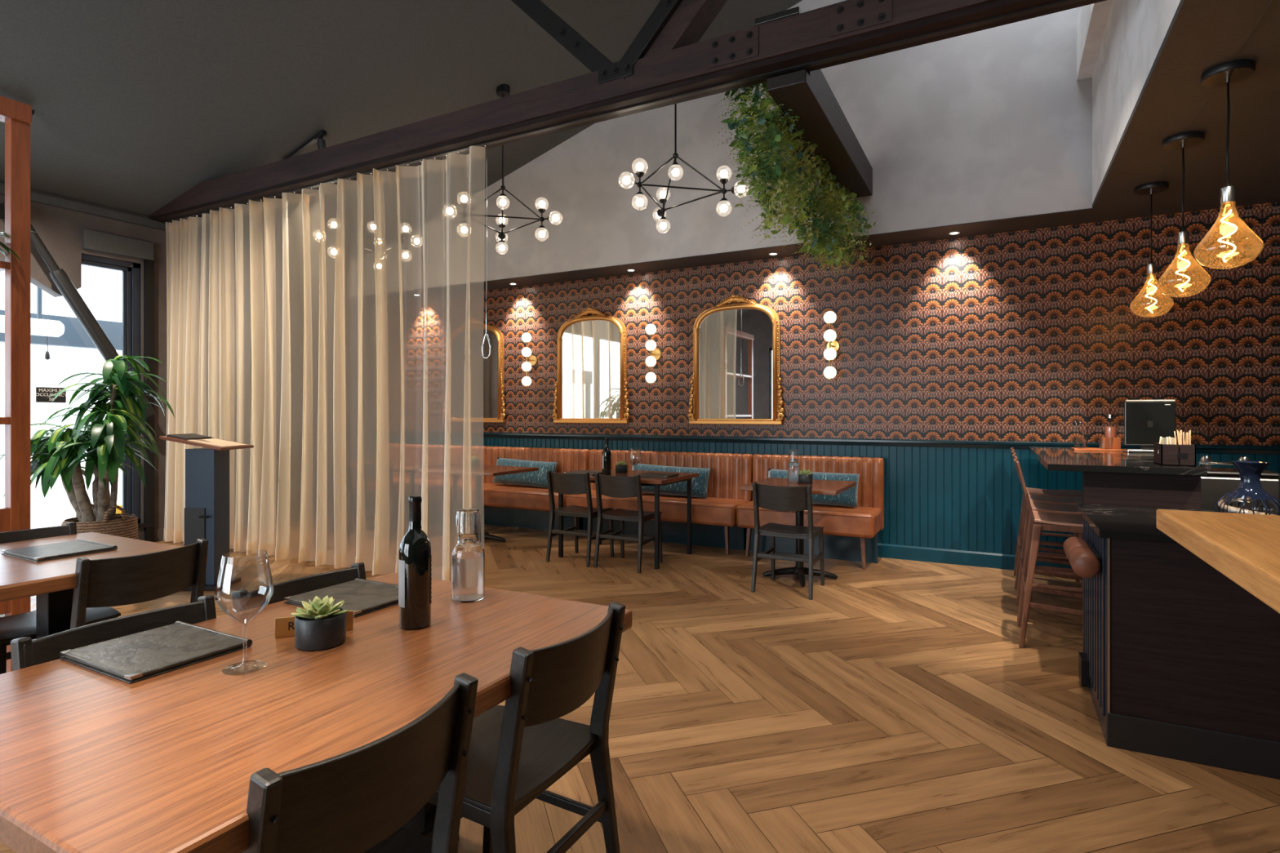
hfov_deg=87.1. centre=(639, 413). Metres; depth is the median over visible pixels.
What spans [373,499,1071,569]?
baseboard
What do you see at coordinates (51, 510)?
pavement
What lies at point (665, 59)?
roof truss
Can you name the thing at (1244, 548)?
wooden countertop
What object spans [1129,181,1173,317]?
pendant lamp
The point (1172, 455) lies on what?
caddy
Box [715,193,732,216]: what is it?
bulb
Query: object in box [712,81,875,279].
hanging greenery
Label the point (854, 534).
banquette
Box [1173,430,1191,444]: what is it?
bundle
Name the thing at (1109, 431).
bottle
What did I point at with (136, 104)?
ceiling
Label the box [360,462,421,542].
dining chair
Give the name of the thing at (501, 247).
bulb
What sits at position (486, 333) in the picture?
wand
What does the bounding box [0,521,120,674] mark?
dining chair
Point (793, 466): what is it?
carafe
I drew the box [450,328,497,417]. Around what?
mirror glass
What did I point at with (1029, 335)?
wall
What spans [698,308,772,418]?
mirror glass
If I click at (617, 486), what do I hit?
dining chair
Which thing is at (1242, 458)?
tin
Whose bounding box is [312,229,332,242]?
bulb
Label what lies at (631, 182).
globe bulb
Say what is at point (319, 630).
pot
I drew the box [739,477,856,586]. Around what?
cafe table
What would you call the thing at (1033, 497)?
bar stool
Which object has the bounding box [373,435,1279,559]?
wainscoting
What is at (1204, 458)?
tin
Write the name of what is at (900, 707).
floor
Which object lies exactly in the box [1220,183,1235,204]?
socket
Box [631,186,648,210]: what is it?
globe bulb
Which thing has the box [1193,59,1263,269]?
pendant lamp
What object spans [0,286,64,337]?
patio heater
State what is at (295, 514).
baseboard
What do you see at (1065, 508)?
bar stool
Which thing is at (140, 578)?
dining chair
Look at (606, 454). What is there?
wine bottle
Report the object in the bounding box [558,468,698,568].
cafe table
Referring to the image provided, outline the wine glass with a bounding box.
[214,550,274,671]
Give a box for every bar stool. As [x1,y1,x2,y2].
[1010,447,1082,587]
[1011,449,1082,602]
[1012,453,1082,622]
[1013,457,1082,648]
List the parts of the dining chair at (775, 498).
leg, leg, backrest, cross rail, seat, leg, rail, leg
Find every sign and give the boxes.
[35,386,66,402]
[275,610,353,638]
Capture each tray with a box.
[1071,437,1122,451]
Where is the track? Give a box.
[161,0,1084,223]
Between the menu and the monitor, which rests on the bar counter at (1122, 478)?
the monitor
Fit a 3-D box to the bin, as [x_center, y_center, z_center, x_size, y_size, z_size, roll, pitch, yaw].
[3.091,0.751,3.585,0.400,0.998,0.300,0,0,28]
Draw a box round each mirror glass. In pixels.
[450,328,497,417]
[561,320,619,418]
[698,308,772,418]
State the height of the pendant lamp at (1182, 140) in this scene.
0.849 m
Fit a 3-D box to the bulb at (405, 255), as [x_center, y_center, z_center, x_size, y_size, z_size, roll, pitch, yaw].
[-2.292,-1.585,6.586,0.120,0.190,0.120,0,0,28]
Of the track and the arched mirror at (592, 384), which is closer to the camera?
the track
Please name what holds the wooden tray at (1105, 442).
on the bar counter at (1122, 478)
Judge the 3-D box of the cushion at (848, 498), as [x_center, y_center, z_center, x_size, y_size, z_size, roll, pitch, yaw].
[1.504,0.645,5.916,0.801,0.295,0.191,0,0,31]
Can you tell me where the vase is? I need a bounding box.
[1213,461,1279,515]
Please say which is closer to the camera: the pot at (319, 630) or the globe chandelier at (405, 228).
the pot at (319, 630)
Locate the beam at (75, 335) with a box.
[0,309,121,351]
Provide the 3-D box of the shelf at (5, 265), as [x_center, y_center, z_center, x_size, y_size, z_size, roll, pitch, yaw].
[-3.399,-0.708,2.676,0.180,0.035,1.325,0,0,28]
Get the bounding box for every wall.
[0,182,375,531]
[347,0,1092,297]
[375,201,1279,445]
[1092,0,1180,203]
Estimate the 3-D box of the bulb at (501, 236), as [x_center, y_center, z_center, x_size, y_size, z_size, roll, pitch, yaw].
[-1.316,-1.680,6.415,0.118,0.120,0.118,0,0,1]
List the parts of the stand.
dark panel, handle, plate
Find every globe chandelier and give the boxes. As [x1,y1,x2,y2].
[312,175,422,271]
[442,84,562,254]
[617,103,749,233]
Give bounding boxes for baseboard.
[137,499,373,542]
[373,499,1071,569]
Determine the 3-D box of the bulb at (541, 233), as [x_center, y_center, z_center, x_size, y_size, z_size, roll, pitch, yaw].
[-0.846,-1.585,5.811,0.120,0.190,0.120,0,0,28]
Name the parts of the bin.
lid handle, lid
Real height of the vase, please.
0.240 m
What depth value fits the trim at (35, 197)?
6.46 m
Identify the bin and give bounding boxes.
[1198,461,1279,514]
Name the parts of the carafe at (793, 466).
tumbler lid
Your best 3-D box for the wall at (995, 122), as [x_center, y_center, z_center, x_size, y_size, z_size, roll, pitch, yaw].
[-0.211,-2.860,6.717,7.880,2.768,0.080,0,0,28]
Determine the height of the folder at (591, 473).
0.018 m
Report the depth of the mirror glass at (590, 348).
7.29 m
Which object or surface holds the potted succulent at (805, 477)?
on the cafe table at (829, 487)
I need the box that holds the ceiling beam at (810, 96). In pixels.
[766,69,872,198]
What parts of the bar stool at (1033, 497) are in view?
leg, leg, seat, leg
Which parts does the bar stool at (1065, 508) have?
leg, leg, seat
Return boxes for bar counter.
[1027,445,1207,652]
[1076,503,1279,779]
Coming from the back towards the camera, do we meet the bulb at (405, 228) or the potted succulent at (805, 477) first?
the bulb at (405, 228)
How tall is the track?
0.010 m
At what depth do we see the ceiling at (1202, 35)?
3.74 m
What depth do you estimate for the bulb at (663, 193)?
5.53 m
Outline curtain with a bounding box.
[163,144,485,581]
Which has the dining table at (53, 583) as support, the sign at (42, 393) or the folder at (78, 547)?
the folder at (78, 547)
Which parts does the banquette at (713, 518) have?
seat, leg, backrest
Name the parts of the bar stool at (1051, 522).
backrest, leg, leg, seat, rail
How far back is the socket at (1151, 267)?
4.32 m
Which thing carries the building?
on the pavement
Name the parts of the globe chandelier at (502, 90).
frame, drop rod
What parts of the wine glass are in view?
stem and foot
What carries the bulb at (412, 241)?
attached to the globe chandelier at (405, 228)
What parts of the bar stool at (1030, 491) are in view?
leg, leg, seat, leg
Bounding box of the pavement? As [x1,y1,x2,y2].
[0,488,121,528]
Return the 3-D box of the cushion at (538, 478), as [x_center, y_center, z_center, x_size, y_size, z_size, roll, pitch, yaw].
[-1.272,0.645,7.405,0.825,0.310,0.192,0,0,31]
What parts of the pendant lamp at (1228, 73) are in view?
cord, glass bulb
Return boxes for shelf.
[0,260,10,271]
[0,417,10,424]
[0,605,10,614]
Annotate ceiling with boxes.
[0,0,802,262]
[349,0,1279,302]
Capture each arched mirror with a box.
[441,317,506,422]
[551,306,629,423]
[687,293,784,424]
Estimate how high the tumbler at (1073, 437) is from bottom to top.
0.075 m
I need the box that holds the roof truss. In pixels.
[146,0,1106,224]
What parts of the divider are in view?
panel, rail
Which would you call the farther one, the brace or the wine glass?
the brace
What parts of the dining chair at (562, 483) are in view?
leg, backrest, cross rail, leg, seat, leg, rail, leg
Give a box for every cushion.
[493,457,557,488]
[632,462,710,498]
[768,468,859,507]
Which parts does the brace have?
mounting plate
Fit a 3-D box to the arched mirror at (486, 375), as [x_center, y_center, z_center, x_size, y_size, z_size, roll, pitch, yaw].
[-1.994,-0.528,8.068,0.988,1.257,0.060,0,0,28]
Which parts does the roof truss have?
gusset plate, splice plate, splice plate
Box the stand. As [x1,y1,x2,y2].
[159,433,253,591]
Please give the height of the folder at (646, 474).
0.018 m
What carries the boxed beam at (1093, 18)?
attached to the wall at (1135, 31)
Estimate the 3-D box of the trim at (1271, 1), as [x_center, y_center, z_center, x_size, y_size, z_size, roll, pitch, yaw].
[1.409,-1.471,0.833,0.006,0.006,8.600,0,0,28]
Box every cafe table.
[332,459,462,530]
[417,464,538,542]
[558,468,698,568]
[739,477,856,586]
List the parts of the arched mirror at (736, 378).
rail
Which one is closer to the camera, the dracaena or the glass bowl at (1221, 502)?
the glass bowl at (1221, 502)
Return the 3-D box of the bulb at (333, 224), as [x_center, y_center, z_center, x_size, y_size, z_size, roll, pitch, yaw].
[-2.925,-1.775,6.442,0.120,0.190,0.120,0,0,28]
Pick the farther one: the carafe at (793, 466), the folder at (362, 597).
the carafe at (793, 466)
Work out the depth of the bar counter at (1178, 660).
2.45 m
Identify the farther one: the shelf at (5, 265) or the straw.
the straw
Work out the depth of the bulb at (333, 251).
6.43 m
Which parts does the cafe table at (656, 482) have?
leg, frame, leg, leg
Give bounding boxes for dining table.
[0,532,207,639]
[0,572,632,852]
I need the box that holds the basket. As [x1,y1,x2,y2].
[61,503,138,539]
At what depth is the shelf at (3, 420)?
3.20 m
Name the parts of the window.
sill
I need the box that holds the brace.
[0,202,155,417]
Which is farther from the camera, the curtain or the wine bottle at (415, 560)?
the curtain
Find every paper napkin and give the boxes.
[1161,437,1167,444]
[1170,437,1176,444]
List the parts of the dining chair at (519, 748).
rail, leg, leg, seat, cross rail, backrest, leg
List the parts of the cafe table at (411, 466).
leg, frame, leg, leg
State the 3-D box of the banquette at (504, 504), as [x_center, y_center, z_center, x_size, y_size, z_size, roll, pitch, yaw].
[-1.423,0.813,7.420,1.788,0.877,0.567,0,0,28]
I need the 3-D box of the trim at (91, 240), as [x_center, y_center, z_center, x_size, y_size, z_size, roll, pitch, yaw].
[-4.871,-1.575,6.300,0.060,0.170,0.560,0,0,28]
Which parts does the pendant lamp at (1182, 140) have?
cord, glass bulb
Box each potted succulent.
[291,595,348,651]
[471,456,479,466]
[615,461,627,473]
[798,469,813,484]
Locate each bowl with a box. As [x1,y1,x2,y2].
[214,550,274,623]
[1214,496,1279,511]
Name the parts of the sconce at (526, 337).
stem, opal globe, opal globe, opal globe, opal globe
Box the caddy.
[1153,443,1195,466]
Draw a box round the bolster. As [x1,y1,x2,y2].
[1062,537,1101,577]
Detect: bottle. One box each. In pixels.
[398,495,431,630]
[602,437,611,475]
[1104,413,1117,437]
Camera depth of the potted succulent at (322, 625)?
1.52 m
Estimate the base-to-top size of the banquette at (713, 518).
0.877 m
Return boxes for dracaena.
[0,355,174,539]
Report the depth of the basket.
4.76 m
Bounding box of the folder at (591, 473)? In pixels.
[564,470,602,475]
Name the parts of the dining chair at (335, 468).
leg, backrest, cross rail, leg, seat, leg, rail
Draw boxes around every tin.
[1200,455,1212,468]
[1238,456,1250,461]
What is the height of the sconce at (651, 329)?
0.608 m
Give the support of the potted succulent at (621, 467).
on the cafe table at (656, 482)
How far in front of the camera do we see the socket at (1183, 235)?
3.56 m
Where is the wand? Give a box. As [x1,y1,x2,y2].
[481,142,491,359]
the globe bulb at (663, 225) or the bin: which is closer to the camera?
the bin
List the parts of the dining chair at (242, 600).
leg, backrest, leg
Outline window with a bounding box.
[81,253,153,528]
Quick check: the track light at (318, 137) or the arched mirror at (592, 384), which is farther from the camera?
the arched mirror at (592, 384)
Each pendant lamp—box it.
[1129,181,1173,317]
[1155,130,1211,297]
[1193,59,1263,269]
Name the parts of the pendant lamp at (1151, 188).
cord, glass bulb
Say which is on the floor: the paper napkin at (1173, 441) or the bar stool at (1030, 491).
the bar stool at (1030, 491)
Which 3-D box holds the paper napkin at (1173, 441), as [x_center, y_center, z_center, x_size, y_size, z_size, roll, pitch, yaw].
[2.562,0.157,3.247,0.004,0.090,0.067,0,0,12]
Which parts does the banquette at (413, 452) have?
seat, leg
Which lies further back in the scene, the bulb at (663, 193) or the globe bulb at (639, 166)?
the bulb at (663, 193)
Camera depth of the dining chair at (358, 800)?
1.03 m
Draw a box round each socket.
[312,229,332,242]
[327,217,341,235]
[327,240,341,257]
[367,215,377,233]
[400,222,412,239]
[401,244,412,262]
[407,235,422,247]
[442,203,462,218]
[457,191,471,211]
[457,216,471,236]
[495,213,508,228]
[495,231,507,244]
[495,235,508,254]
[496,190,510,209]
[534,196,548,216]
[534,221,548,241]
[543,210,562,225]
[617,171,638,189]
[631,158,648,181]
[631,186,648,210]
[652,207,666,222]
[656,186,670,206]
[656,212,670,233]
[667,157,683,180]
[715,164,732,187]
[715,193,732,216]
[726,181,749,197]
[1146,261,1155,275]
[1177,228,1188,245]
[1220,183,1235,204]
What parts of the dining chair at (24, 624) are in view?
leg, backrest, cross rail, seat, leg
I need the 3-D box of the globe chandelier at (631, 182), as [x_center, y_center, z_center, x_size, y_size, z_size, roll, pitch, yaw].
[0.324,-2.439,5.105,0.947,1.897,0.979,0,0,28]
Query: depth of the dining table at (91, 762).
1.19 m
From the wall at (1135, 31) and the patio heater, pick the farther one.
the patio heater
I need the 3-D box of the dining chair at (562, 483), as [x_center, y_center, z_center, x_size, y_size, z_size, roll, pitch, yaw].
[-0.510,0.864,5.772,0.428,0.774,0.471,0,0,28]
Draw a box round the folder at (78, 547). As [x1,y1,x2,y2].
[1,539,117,562]
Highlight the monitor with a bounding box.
[1122,400,1176,453]
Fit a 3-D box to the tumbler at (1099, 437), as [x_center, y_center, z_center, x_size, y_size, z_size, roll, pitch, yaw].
[3.080,0.195,4.453,0.080,0.075,0.076,0,0,28]
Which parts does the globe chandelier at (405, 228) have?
frame, drop rod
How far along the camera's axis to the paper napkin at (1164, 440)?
3.24 m
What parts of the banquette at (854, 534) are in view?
leg, seat, leg, backrest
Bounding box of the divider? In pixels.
[0,95,31,672]
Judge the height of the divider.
2.750 m
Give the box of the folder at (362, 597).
[284,577,398,617]
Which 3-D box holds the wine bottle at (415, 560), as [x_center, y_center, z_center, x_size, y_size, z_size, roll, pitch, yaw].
[-0.562,0.367,1.684,0.079,0.324,0.077,0,0,-2]
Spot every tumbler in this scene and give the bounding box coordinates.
[1073,436,1088,448]
[1098,437,1113,448]
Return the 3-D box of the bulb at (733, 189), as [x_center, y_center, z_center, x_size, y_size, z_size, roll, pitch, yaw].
[0.726,-1.680,5.053,0.189,0.120,0.120,0,0,28]
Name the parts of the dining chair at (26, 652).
leg, leg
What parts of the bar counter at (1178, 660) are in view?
panel, edge trim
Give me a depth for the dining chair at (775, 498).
4.67 m
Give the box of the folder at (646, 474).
[635,472,678,477]
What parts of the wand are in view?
teardrop handle, rod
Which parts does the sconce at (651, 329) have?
opal globe, opal globe, opal globe, opal globe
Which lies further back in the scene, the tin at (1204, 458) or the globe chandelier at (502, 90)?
the globe chandelier at (502, 90)
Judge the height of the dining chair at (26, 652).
0.774 m
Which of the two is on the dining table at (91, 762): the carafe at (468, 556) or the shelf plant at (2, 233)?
the carafe at (468, 556)
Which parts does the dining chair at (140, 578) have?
leg, backrest, leg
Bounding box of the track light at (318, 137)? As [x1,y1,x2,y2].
[283,129,326,159]
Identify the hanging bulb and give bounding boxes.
[44,336,50,359]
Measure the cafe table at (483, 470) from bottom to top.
0.717 m
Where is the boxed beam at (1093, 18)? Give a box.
[1076,0,1112,79]
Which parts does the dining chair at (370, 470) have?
leg, backrest, cross rail, leg, seat, leg, rail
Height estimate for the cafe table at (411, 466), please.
0.721 m
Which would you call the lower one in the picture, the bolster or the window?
the bolster
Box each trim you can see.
[0,184,351,271]
[81,229,153,260]
[143,259,154,542]
[371,431,1279,454]
[1141,0,1273,199]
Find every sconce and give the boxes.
[521,333,537,386]
[645,324,661,383]
[823,311,839,379]
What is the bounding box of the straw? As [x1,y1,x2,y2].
[1078,420,1084,444]
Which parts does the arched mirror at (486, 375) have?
rail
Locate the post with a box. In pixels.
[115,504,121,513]
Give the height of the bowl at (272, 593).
0.147 m
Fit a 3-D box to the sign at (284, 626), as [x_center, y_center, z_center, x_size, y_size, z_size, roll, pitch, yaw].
[-0.783,0.506,1.623,0.170,0.046,0.011,0,0,-22]
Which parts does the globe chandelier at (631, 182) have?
drop rod, frame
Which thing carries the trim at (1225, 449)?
attached to the wall at (1029, 335)
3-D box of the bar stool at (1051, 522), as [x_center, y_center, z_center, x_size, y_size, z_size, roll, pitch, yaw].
[2.307,0.754,3.693,0.455,0.994,0.432,0,0,28]
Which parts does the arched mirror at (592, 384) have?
rail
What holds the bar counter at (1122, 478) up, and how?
on the floor
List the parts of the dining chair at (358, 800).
leg, seat, leg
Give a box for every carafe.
[451,508,484,602]
[787,449,799,483]
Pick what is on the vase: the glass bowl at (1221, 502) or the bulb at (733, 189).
the glass bowl at (1221, 502)
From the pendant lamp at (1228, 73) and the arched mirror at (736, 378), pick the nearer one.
the pendant lamp at (1228, 73)
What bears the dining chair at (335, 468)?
on the floor
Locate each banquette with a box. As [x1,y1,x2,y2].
[353,443,462,523]
[433,445,590,531]
[565,448,753,554]
[736,453,884,568]
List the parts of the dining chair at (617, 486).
leg, backrest, cross rail, leg, seat, leg, rail, leg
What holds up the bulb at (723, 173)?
attached to the globe chandelier at (631, 182)
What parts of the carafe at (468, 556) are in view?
tumbler lid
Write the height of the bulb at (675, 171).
0.190 m
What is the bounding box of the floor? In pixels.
[0,509,1279,852]
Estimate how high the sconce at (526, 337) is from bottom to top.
0.608 m
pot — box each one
[294,608,346,651]
[471,459,479,466]
[615,465,627,473]
[798,474,813,484]
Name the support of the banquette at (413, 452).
on the floor
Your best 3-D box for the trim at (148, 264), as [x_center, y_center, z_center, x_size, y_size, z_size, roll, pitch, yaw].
[-4.755,-0.120,6.527,0.050,2.740,0.070,0,0,28]
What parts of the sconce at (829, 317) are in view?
stem, opal globe, opal globe, opal globe, opal globe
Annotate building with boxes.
[0,265,121,498]
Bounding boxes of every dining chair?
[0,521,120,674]
[10,595,216,671]
[31,538,208,640]
[231,562,459,842]
[241,672,478,852]
[320,459,376,537]
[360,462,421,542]
[419,601,625,852]
[546,470,613,567]
[593,472,662,573]
[751,481,824,599]
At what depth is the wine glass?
1.40 m
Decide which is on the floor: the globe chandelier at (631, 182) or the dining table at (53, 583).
the dining table at (53, 583)
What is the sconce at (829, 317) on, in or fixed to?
attached to the wall at (1029, 335)
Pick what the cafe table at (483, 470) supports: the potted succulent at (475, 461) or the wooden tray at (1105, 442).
the potted succulent at (475, 461)
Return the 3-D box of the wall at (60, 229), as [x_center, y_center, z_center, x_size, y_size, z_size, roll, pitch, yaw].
[-5.739,-0.342,4.893,0.140,3.185,9.200,0,0,28]
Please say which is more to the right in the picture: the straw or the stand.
the straw
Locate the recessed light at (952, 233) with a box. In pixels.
[948,231,959,235]
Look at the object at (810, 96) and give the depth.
4.26 m
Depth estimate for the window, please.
6.44 m
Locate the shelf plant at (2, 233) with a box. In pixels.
[0,230,37,262]
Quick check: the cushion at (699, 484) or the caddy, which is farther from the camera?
the cushion at (699, 484)
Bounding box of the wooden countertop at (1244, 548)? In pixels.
[1155,509,1279,613]
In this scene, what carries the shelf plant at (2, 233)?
on the divider

